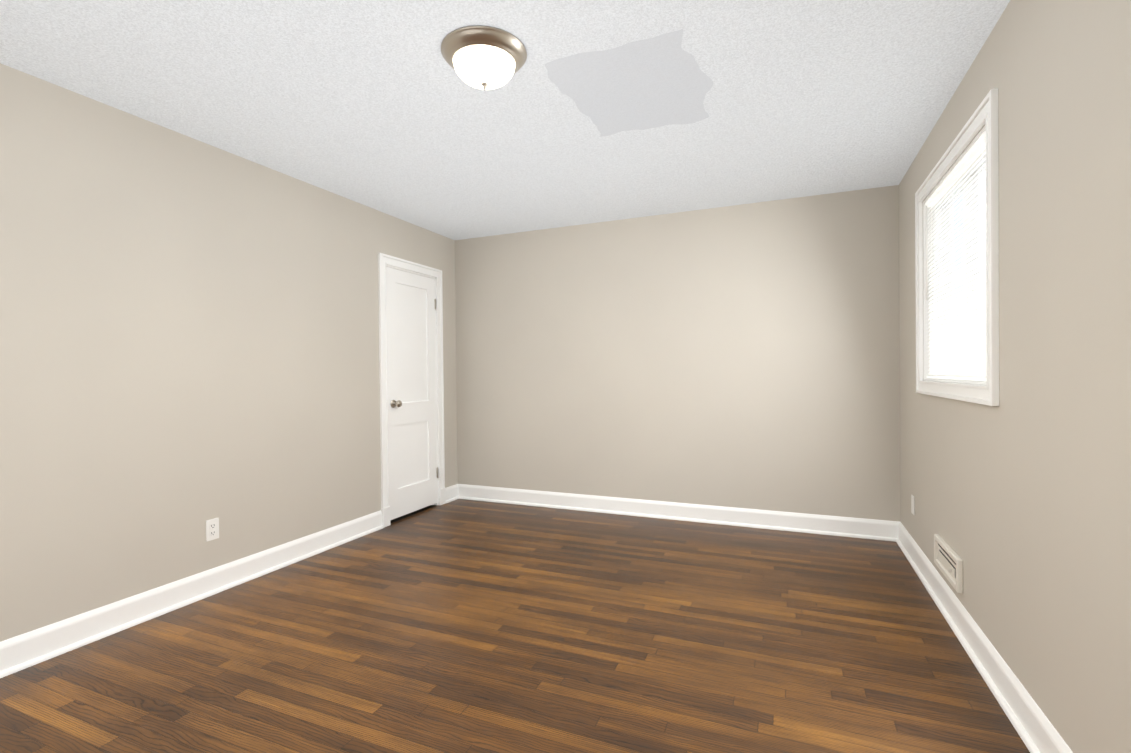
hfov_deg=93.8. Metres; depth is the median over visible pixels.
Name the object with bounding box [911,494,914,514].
electrical outlet plate
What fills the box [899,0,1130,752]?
wall
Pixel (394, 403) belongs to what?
door knob
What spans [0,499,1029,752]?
floor
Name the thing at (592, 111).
ceiling
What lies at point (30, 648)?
baseboard
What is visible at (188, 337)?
wall
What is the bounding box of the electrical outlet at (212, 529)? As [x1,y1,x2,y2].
[206,518,218,541]
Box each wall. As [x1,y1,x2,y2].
[0,63,457,641]
[455,185,899,521]
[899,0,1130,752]
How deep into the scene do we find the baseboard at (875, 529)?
4.16 m
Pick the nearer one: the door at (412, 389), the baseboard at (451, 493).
the door at (412, 389)
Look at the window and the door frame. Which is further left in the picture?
the door frame
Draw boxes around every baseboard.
[0,510,383,677]
[446,484,458,502]
[458,484,899,541]
[896,522,1072,752]
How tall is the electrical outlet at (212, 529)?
0.114 m
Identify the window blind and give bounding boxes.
[925,131,985,380]
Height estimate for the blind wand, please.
0.520 m
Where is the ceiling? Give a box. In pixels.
[0,0,1009,239]
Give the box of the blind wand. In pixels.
[926,206,927,299]
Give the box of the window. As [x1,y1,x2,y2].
[915,88,998,405]
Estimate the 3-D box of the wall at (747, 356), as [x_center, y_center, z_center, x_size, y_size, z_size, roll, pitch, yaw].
[0.654,-0.080,4.390,3.606,2.440,0.140,0,1,23]
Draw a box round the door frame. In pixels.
[378,253,445,526]
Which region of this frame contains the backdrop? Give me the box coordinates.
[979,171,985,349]
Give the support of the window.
in the wall at (1021, 493)
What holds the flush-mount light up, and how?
attached to the ceiling
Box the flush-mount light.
[441,25,526,90]
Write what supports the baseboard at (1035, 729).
attached to the wall at (1021, 493)
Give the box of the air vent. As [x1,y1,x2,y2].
[934,534,962,593]
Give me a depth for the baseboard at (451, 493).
4.92 m
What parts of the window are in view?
frame, glass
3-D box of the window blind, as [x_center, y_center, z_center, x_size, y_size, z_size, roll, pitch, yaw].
[1.834,-0.476,2.482,0.032,0.981,1.054,0,1,23]
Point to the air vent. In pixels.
(948, 561)
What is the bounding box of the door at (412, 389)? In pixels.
[386,267,436,519]

